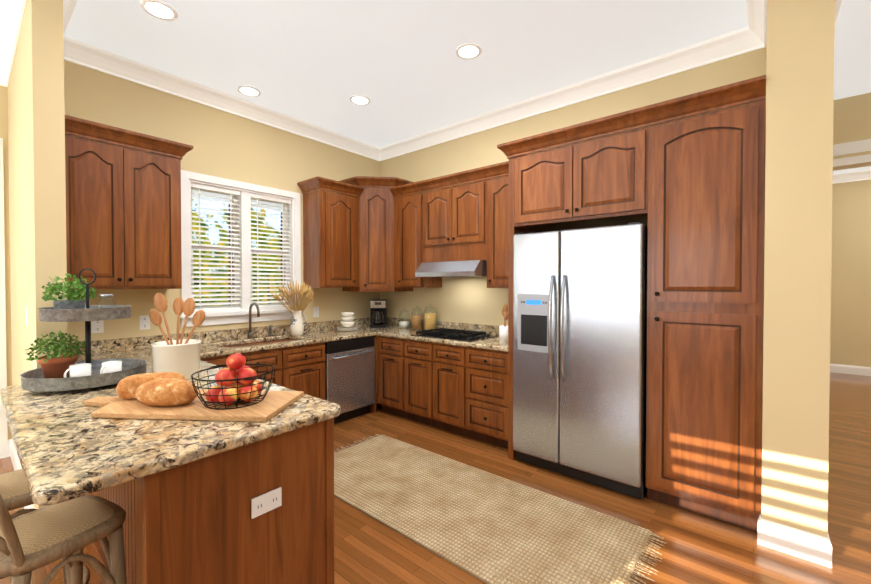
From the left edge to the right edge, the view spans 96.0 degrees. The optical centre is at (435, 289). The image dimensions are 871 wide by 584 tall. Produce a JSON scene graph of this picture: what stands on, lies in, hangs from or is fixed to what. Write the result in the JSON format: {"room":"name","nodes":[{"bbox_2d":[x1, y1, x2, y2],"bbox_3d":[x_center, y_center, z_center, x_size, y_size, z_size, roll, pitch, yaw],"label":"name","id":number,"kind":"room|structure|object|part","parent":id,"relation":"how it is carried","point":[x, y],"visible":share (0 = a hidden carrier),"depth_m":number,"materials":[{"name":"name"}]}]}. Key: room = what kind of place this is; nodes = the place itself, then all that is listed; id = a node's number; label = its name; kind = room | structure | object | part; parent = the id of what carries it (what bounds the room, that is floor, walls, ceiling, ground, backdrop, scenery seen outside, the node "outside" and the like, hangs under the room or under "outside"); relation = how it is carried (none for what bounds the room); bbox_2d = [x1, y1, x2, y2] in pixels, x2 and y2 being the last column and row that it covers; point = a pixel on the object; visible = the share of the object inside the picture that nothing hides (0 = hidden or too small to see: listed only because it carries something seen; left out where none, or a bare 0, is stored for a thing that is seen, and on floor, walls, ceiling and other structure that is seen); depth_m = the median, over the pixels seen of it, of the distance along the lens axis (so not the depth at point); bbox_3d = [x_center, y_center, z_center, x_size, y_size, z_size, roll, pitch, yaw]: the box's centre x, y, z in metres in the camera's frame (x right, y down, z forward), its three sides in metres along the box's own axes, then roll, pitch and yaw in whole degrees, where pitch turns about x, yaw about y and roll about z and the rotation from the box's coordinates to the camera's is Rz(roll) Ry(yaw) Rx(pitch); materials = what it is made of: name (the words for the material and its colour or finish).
{"room":"kitchen","nodes":[
{"label":"kitchen","id":0,"kind":"room"},
{"bbox_2d":[0,85,12,439],"bbox_3d":[-5.428,-0.181,1.130,0.150,3.200,5.695,1,1,40],"label":"wall","id":1,"kind":"structure","parent":0,"point":[3,113],"depth_m":3.25,"materials":[{"name":"paint"}]},
{"bbox_2d":[0,138,7,458],"bbox_3d":[-3.953,0.077,2.883,0.158,2.635,1.060,1,1,40],"label":"door frame","id":2,"kind":"structure","parent":1,"relation":"attached to","point":[3,424],"depth_m":3.23,"materials":[{"name":"white wood"}]},
{"bbox_2d":[7,0,67,508],"bbox_3d":[-2.817,-0.204,2.743,1.800,3.200,0.125,1,1,40],"label":"wall","id":3,"kind":"structure","parent":0,"point":[36,158],"depth_m":2.19,"materials":[{"name":"paint"}]},
{"bbox_2d":[0,0,25,83],"bbox_3d":[-2.802,-1.737,2.567,1.780,0.130,0.105,1,1,40],"label":"crown molding","id":4,"kind":"structure","parent":3,"relation":"attached to","point":[11,11],"depth_m":2.61,"materials":[{"name":"white"}]},
{"bbox_2d":[8,439,34,508],"bbox_3d":[-2.854,1.327,2.707,1.816,0.140,0.060,1,1,40],"label":"baseboard","id":5,"kind":"structure","parent":3,"relation":"attached to","point":[12,452],"depth_m":3.05,"materials":[{"name":"white wood"}]},
{"bbox_2d":[26,307,27,325],"bbox_3d":[-2.498,0.161,2.396,0.072,0.116,0.008,1,1,40],"label":"light switch","id":6,"kind":"object","parent":3,"relation":"attached to","point":[26,316],"visible":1,"depth_m":2.38,"materials":[{"name":"white plastic"}]},
{"bbox_2d":[63,0,77,55],"bbox_3d":[-2.314,-1.735,2.449,0.880,0.130,0.100,1,1,40],"label":"crown molding","id":7,"kind":"structure","parent":3,"relation":"attached to","point":[69,6],"depth_m":2.56,"materials":[{"name":"white"}]},
{"bbox_2d":[64,60,379,391],"bbox_3d":[-1.769,-0.223,4.118,0.150,3.200,3.330,1,1,40],"label":"wall","id":8,"kind":"structure","parent":0,"point":[226,145],"depth_m":3.60,"materials":[{"name":"paint"}]},
{"bbox_2d":[91,320,103,332],"bbox_3d":[-2.594,0.272,3.010,0.008,0.116,0.072,1,1,40],"label":"outlet","id":9,"kind":"object","parent":8,"relation":"attached to","point":[97,326],"visible":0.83,"depth_m":3.01,"materials":[{"name":"white plastic"}]},
{"bbox_2d":[65,115,135,289],"bbox_3d":[-2.499,-0.579,2.842,0.346,1.148,0.432,1,1,40],"label":"upper cabinet","id":10,"kind":"object","parent":8,"relation":"attached to","point":[100,177],"depth_m":2.75,"materials":[{"name":"brown wood"}]},
{"bbox_2d":[139,315,149,329],"bbox_3d":[-2.402,0.269,3.241,0.008,0.116,0.072,1,1,40],"label":"outlet","id":11,"kind":"object","parent":8,"relation":"attached to","point":[144,322],"visible":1,"depth_m":3.24,"materials":[{"name":"white plastic"}]},
{"bbox_2d":[136,132,183,288],"bbox_3d":[-2.299,-0.583,3.082,0.346,1.148,0.432,1,1,40],"label":"upper cabinet","id":12,"kind":"object","parent":8,"relation":"attached to","point":[158,177],"depth_m":3.01,"materials":[{"name":"brown wood"}]},
{"bbox_2d":[68,319,369,354],"bbox_3d":[-1.756,0.423,4.007,0.020,0.100,3.153,1,1,40],"label":"backsplash","id":13,"kind":"structure","parent":8,"relation":"attached to","point":[134,344],"depth_m":3.63,"materials":[{"name":"beige stone"}]},
{"bbox_2d":[64,40,379,159],"bbox_3d":[-1.759,-1.755,3.913,0.100,0.130,3.060,1,1,40],"label":"crown molding","id":14,"kind":"structure","parent":8,"relation":"attached to","point":[83,54],"depth_m":3.52,"materials":[{"name":"white"}]},
{"bbox_2d":[180,170,300,326],"bbox_3d":[-1.897,-0.368,3.908,0.180,1.375,1.195,1,1,40],"label":"window","id":15,"kind":"structure","parent":8,"relation":"in","point":[245,250],"depth_m":3.88,"materials":[{"name":"white wood"}]},
{"bbox_2d":[191,182,290,310],"bbox_3d":[-1.903,-0.390,3.912,0.055,1.160,0.975,1,1,40],"label":"window blind","id":16,"kind":"object","parent":15,"relation":"attached to","point":[199,187],"visible":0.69,"depth_m":3.81,"materials":[{"name":"white plastic"}]},
{"bbox_2d":[313,307,318,316],"bbox_3d":[-1.366,0.252,4.486,0.008,0.116,0.072,1,1,40],"label":"outlet","id":17,"kind":"object","parent":8,"relation":"attached to","point":[315,311],"visible":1,"depth_m":4.48,"materials":[{"name":"white plastic"}]},
{"bbox_2d":[300,177,359,287],"bbox_3d":[-1.166,-0.602,4.443,0.346,1.148,0.530,1,1,40],"label":"upper cabinet","id":18,"kind":"object","parent":8,"relation":"attached to","point":[331,220],"depth_m":4.28,"materials":[{"name":"brown wood"}]},
{"bbox_2d":[0,372,870,583],"bbox_3d":[0.539,1.444,2.890,15.000,0.100,16.000,1,1,40],"label":"floor","id":19,"kind":"structure","parent":0,"point":[697,549],"depth_m":2.31,"materials":[{"name":"brown wood"}]},
{"bbox_2d":[0,469,89,583],"bbox_3d":[-1.636,0.890,1.523,0.402,1.051,0.438,1,1,40],"label":"bar stool","id":20,"kind":"object","parent":19,"relation":"on","point":[14,492],"visible":0.17,"depth_m":1.46,"materials":[{"name":"brown wood"}]},
{"bbox_2d":[0,494,126,583],"bbox_3d":[-1.250,0.894,1.234,0.447,1.051,0.444,1,1,40],"label":"bar stool","id":21,"kind":"object","parent":19,"relation":"on","point":[68,531],"visible":1,"depth_m":1.23,"materials":[{"name":"brown wood"}]},
{"bbox_2d":[85,419,334,583],"bbox_3d":[-1.355,0.974,2.091,1.871,0.864,0.612,1,1,40],"label":"base cabinet","id":22,"kind":"object","parent":19,"relation":"on","point":[261,513],"depth_m":1.46,"materials":[{"name":"brown wood"}]},
{"bbox_2d":[0,323,512,504],"bbox_3d":[-0.872,0.506,3.110,2.528,0.040,3.443,1,1,40],"label":"countertop","id":23,"kind":"structure","parent":22,"relation":"on","point":[64,453],"depth_m":1.65,"materials":[{"name":"beige stone"}]},
{"bbox_2d":[20,268,146,391],"bbox_3d":[-1.861,0.191,2.099,0.508,0.616,0.508,1,1,40],"label":"tiered tray","id":24,"kind":"object","parent":23,"relation":"on","point":[35,380],"visible":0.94,"depth_m":1.98,"materials":[{"name":"grey metal"}]},
{"bbox_2d":[26,330,121,378],"bbox_3d":[-1.908,0.345,2.067,0.370,0.256,0.348,1,1,40],"label":"potted plant","id":25,"kind":"object","parent":24,"relation":"on","point":[57,363],"visible":0.9,"depth_m":2.03,"materials":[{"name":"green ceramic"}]},
{"bbox_2d":[41,273,115,308],"bbox_3d":[-1.907,0.030,2.093,0.296,0.235,0.274,1,1,40],"label":"potted plant","id":26,"kind":"object","parent":24,"relation":"on","point":[78,302],"visible":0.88,"depth_m":2.07,"materials":[{"name":"green plant"}]},
{"bbox_2d":[149,293,204,379],"bbox_3d":[-1.475,0.257,2.234,0.242,0.481,0.240,1,1,40],"label":"crock","id":27,"kind":"object","parent":23,"relation":"on","point":[181,355],"visible":0.79,"depth_m":2.20,"materials":[{"name":"beige ceramic"}]},
{"bbox_2d":[84,389,303,421],"bbox_3d":[-1.084,0.494,1.712,0.896,0.022,0.360,0,1,4],"label":"cutting board","id":28,"kind":"object","parent":23,"relation":"on","point":[272,404],"visible":0.77,"depth_m":1.59,"materials":[{"name":"brown wood"}]},
{"bbox_2d":[116,372,198,406],"bbox_3d":[-1.203,0.429,1.715,0.405,0.104,0.243,1,1,40],"label":"bread","id":29,"kind":"object","parent":28,"relation":"on","point":[163,389],"visible":0.98,"depth_m":1.63,"materials":[{"name":"brown food"}]},
{"bbox_2d":[191,364,275,409],"bbox_3d":[-0.867,0.416,1.697,0.386,0.131,0.327,1,1,40],"label":"wire basket","id":30,"kind":"object","parent":28,"relation":"on","point":[237,387],"visible":0.81,"depth_m":1.61,"materials":[{"name":"black metal"}]},
{"bbox_2d":[205,352,262,404],"bbox_3d":[-0.865,0.372,1.696,0.211,0.209,0.219,1,1,40],"label":"apples","id":31,"kind":"object","parent":30,"relation":"in","point":[236,361],"visible":0.92,"depth_m":1.66,"materials":[{"name":"red food"}]},
{"bbox_2d":[271,281,313,335],"bbox_3d":[-1.445,0.182,4.007,0.322,0.581,0.431,1,1,40],"label":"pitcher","id":32,"kind":"object","parent":23,"relation":"on","point":[297,324],"visible":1,"depth_m":4.00,"materials":[{"name":"ceramic"}]},
{"bbox_2d":[337,312,357,330],"bbox_3d":[-1.008,0.362,4.502,0.244,0.206,0.244,1,1,40],"label":"bowls","id":33,"kind":"object","parent":23,"relation":"on","point":[347,321],"visible":1,"depth_m":4.45,"materials":[{"name":"beige ceramic"}]},
{"bbox_2d":[370,299,386,327],"bbox_3d":[-0.705,0.291,4.838,0.200,0.340,0.267,0,1,-5],"label":"coffee maker","id":34,"kind":"object","parent":23,"relation":"on","point":[378,313],"visible":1,"depth_m":4.76,"materials":[{"name":"black plastic"}]},
{"bbox_2d":[399,308,409,328],"bbox_3d":[-0.377,0.340,4.744,0.136,0.245,0.134,1,1,40],"label":"jar","id":35,"kind":"object","parent":23,"relation":"on","point":[404,324],"visible":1,"depth_m":4.70,"materials":[{"name":"white"}]},
{"bbox_2d":[411,308,422,329],"bbox_3d":[-0.217,0.324,4.623,0.136,0.280,0.134,1,1,40],"label":"jar","id":36,"kind":"object","parent":23,"relation":"on","point":[416,321],"visible":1,"depth_m":4.58,"materials":[{"name":"brown glass"}]},
{"bbox_2d":[424,304,436,329],"bbox_3d":[-0.061,0.313,4.506,0.148,0.305,0.146,1,1,40],"label":"jar","id":37,"kind":"object","parent":23,"relation":"on","point":[430,321],"visible":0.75,"depth_m":4.45,"materials":[{"name":"brown"}]},
{"bbox_2d":[408,327,498,342],"bbox_3d":[0.190,0.454,4.051,0.760,0.038,0.510,1,1,40],"label":"cooktop","id":38,"kind":"object","parent":23,"relation":"in","point":[441,332],"depth_m":4.01,"materials":[{"name":"black metal"}]},
{"bbox_2d":[499,304,507,342],"bbox_3d":[0.632,0.303,3.561,0.121,0.350,0.142,1,1,40],"label":"utensil crock","id":39,"kind":"object","parent":23,"relation":"on","point":[503,333],"visible":0.83,"depth_m":3.52,"materials":[{"name":"white ceramic"}]},
{"bbox_3d":[-0.640,0.809,1.491,0.008,0.072,0.116,1,1,40],"label":"electrical outlet panel","id":40,"kind":"part","parent":22,"relation":"part of","materials":[{"name":"white plastic"}]},
{"bbox_2d":[325,336,374,423],"bbox_3d":[-1.074,0.945,4.280,0.633,0.860,0.627,1,1,40],"label":"dishwasher","id":41,"kind":"object","parent":19,"relation":"on","point":[350,377],"visible":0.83,"depth_m":4.10,"materials":[{"name":"silver metal"}]},
{"bbox_3d":[-0.852,0.677,4.091,0.055,0.022,0.528,1,1,40],"label":"handle","id":42,"kind":"part","parent":41,"relation":"part of","materials":[{"name":"silver metal"}]},
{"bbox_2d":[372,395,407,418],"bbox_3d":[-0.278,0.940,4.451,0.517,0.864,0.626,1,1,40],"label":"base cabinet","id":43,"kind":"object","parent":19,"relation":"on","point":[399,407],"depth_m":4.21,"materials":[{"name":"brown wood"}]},
{"bbox_2d":[408,387,435,426],"bbox_3d":[0.019,0.944,4.204,0.524,0.864,0.626,1,1,40],"label":"base cabinet","id":44,"kind":"object","parent":19,"relation":"on","point":[422,407],"depth_m":3.94,"materials":[{"name":"brown wood"}]},
{"bbox_2d":[436,379,463,434],"bbox_3d":[0.291,0.947,3.978,0.452,0.864,0.626,1,1,40],"label":"base cabinet","id":45,"kind":"object","parent":19,"relation":"on","point":[450,397],"depth_m":3.71,"materials":[{"name":"brown wood"}]},
{"bbox_2d":[464,363,515,458],"bbox_3d":[0.624,0.951,3.701,0.537,0.864,0.626,1,1,40],"label":"base cabinet","id":46,"kind":"object","parent":19,"relation":"on","point":[488,396],"depth_m":3.43,"materials":[{"name":"brown wood"}]},
{"bbox_2d":[334,434,665,583],"bbox_3d":[0.071,1.391,2.632,2.469,0.012,0.935,1,1,40],"label":"rug","id":47,"kind":"object","parent":19,"relation":"on","point":[486,527],"visible":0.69,"depth_m":2.36,"materials":[{"name":"fabric"}]},
{"bbox_2d":[513,222,647,498],"bbox_3d":[1.181,0.464,3.084,0.936,1.830,0.800,1,1,40],"label":"fridge","id":48,"kind":"object","parent":19,"relation":"on","point":[579,346],"visible":1,"depth_m":2.77,"materials":[{"name":"silver metal"}]},
{"bbox_2d":[644,75,765,532],"bbox_3d":[1.821,0.114,2.635,0.583,2.568,0.714,1,1,40],"label":"tall cabinet","id":49,"kind":"object","parent":19,"relation":"on","point":[688,189],"depth_m":2.34,"materials":[{"name":"brown wood"}]},
{"bbox_2d":[64,0,870,210],"bbox_3d":[0.539,-1.855,2.844,15.000,0.100,16.000,1,1,40],"label":"ceiling","id":50,"kind":"structure","parent":0,"point":[404,68],"depth_m":2.91,"materials":[{"name":"white paint"}]},
{"bbox_2d":[140,0,177,20],"bbox_3d":[-1.774,-1.796,2.519,0.198,0.007,0.198,0,1,31],"label":"recessed light","id":51,"kind":"object","parent":50,"relation":"in","point":[158,9],"depth_m":2.51,"materials":[{"name":"white plastic"}]},
{"bbox_2d":[237,85,260,96],"bbox_3d":[-1.700,-1.811,3.577,0.198,0.007,0.198,0,1,13],"label":"recessed light","id":52,"kind":"object","parent":50,"relation":"in","point":[245,90],"depth_m":3.57,"materials":[{"name":"white plastic"}]},
{"bbox_2d":[349,95,370,104],"bbox_3d":[-0.722,-1.814,3.751,0.198,0.007,0.198,0,1,13],"label":"recessed light","id":53,"kind":"object","parent":50,"relation":"in","point":[356,99],"depth_m":3.75,"materials":[{"name":"white"}]},
{"bbox_2d":[456,43,481,58],"bbox_3d":[0.251,-1.803,2.967,0.198,0.007,0.198,0,1,31],"label":"recessed light","id":54,"kind":"object","parent":50,"relation":"in","point":[468,50],"depth_m":2.96,"materials":[{"name":"white plastic"}]},
{"bbox_2d":[380,47,765,459],"bbox_3d":[0.916,-0.221,3.952,4.190,3.200,0.150,1,1,40],"label":"wall","id":55,"kind":"structure","parent":0,"point":[473,300],"depth_m":4.12,"materials":[{"name":"paint"}]},
{"bbox_2d":[340,176,415,291],"bbox_3d":[-0.703,-0.642,4.798,0.608,1.318,0.608,1,1,40],"label":"upper cabinet","id":56,"kind":"object","parent":55,"relation":"attached to","point":[376,201],"depth_m":4.55,"materials":[{"name":"brown wood"}]},
{"bbox_2d":[392,180,441,286],"bbox_3d":[-0.210,-0.603,4.556,0.460,1.148,0.345,1,1,40],"label":"upper cabinet","id":57,"kind":"object","parent":55,"relation":"attached to","point":[407,208],"depth_m":4.43,"materials":[{"name":"brown wood"}]},
{"bbox_2d":[412,239,483,278],"bbox_3d":[0.234,-0.295,4.093,0.750,0.315,0.496,1,1,40],"label":"upper cabinet","id":58,"kind":"object","parent":55,"relation":"attached to","point":[466,259],"depth_m":4.00,"materials":[{"name":"brown wood"}]},
{"bbox_2d":[415,260,486,276],"bbox_3d":[0.234,-0.213,4.094,0.750,0.156,0.496,1,1,40],"label":"range hood","id":59,"kind":"object","parent":58,"relation":"in","point":[430,268],"depth_m":3.90,"materials":[{"name":"silver metal"}]},
{"bbox_2d":[387,317,512,334],"bbox_3d":[0.142,0.417,4.491,2.318,0.100,0.020,1,1,40],"label":"backsplash","id":60,"kind":"structure","parent":55,"relation":"attached to","point":[391,322],"depth_m":4.35,"materials":[{"name":"beige stone"}]},
{"bbox_2d":[424,167,487,242],"bbox_3d":[0.278,-0.813,4.147,0.810,0.718,0.345,1,1,40],"label":"upper cabinet","id":61,"kind":"object","parent":55,"relation":"attached to","point":[455,206],"depth_m":3.98,"materials":[{"name":"brown wood"}]},
{"bbox_2d":[484,159,531,290],"bbox_3d":[0.733,-0.592,3.771,0.527,1.148,0.345,1,1,40],"label":"upper cabinet","id":62,"kind":"object","parent":55,"relation":"attached to","point":[498,233],"depth_m":3.66,"materials":[{"name":"brown wood"}]},
{"bbox_2d":[512,123,594,232],"bbox_3d":[1.062,-0.845,3.253,0.547,0.668,0.716,1,1,40],"label":"upper cabinet","id":63,"kind":"object","parent":55,"relation":"attached to","point":[548,185],"depth_m":2.97,"materials":[{"name":"brown wood"}]},
{"bbox_2d":[377,28,765,160],"bbox_3d":[0.736,-1.756,3.918,3.930,0.130,0.100,1,1,40],"label":"crown molding","id":64,"kind":"structure","parent":55,"relation":"attached to","point":[731,44],"depth_m":3.40,"materials":[{"name":"white"}]},
{"bbox_2d":[584,107,647,226],"bbox_3d":[1.387,-0.841,2.982,0.547,0.668,0.716,1,1,40],"label":"upper cabinet","id":65,"kind":"object","parent":55,"relation":"attached to","point":[616,165],"depth_m":2.66,"materials":[{"name":"brown wood"}]},
{"bbox_2d":[744,0,766,47],"bbox_3d":[1.932,-1.734,2.361,0.100,0.130,0.725,1,1,40],"label":"crown molding","id":66,"kind":"structure","parent":55,"relation":"attached to","point":[752,36],"depth_m":2.56,"materials":[{"name":"white"}]},
{"bbox_2d":[761,0,834,537],"bbox_3d":[2.140,-0.198,2.351,0.260,3.200,0.745,1,1,40],"label":"column","id":67,"kind":"structure","parent":0,"point":[800,40],"depth_m":2.06,"materials":[{"name":"paint"}]},
{"bbox_2d":[818,534,831,567],"bbox_3d":[2.816,1.323,2.970,0.016,0.140,2.561,1,1,40],"label":"baseboard","id":68,"kind":"structure","parent":67,"relation":"attached to","point":[825,543],"depth_m":2.00,"materials":[{"name":"white wood"}]},
{"bbox_2d":[830,179,870,366],"bbox_3d":[7.824,-0.241,5.358,4.930,3.200,0.150,1,1,40],"label":"wall","id":69,"kind":"structure","parent":0,"point":[850,333],"depth_m":6.23,"materials":[{"name":"paint"}]},
{"bbox_2d":[830,364,870,375],"bbox_3d":[7.840,1.291,5.258,4.810,0.140,0.016,1,1,40],"label":"baseboard","id":70,"kind":"structure","parent":69,"relation":"attached to","point":[835,368],"depth_m":6.26,"materials":[{"name":"white wood"}]},
{"bbox_2d":[832,170,870,183],"bbox_3d":[7.813,-1.773,5.182,4.810,0.130,0.100,1,1,40],"label":"crown molding","id":71,"kind":"structure","parent":69,"relation":"attached to","point":[859,175],"depth_m":6.20,"materials":[{"name":"white"}]},
{"bbox_2d":[833,92,870,170],"bbox_3d":[5.526,-1.480,2.439,4.810,0.640,0.190,1,1,40],"label":"wall","id":72,"kind":"structure","parent":0,"point":[851,131],"depth_m":3.68,"materials":[{"name":"paint"}]},
{"bbox_2d":[835,0,841,24],"bbox_3d":[2.822,-1.741,2.868,0.100,0.130,2.645,1,1,40],"label":"crown molding","id":73,"kind":"structure","parent":72,"relation":"attached to","point":[838,3],"depth_m":2.46,"materials":[{"name":"white"}]},
{"label":"outside","id":74,"kind":"structure","parent":0,"visible":0},
{"bbox_2d":[192,199,284,306],"bbox_3d":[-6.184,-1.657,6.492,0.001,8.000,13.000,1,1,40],"label":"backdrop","id":75,"kind":"structure","parent":74,"point":[228,227],"depth_m":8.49,"materials":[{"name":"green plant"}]}
]}

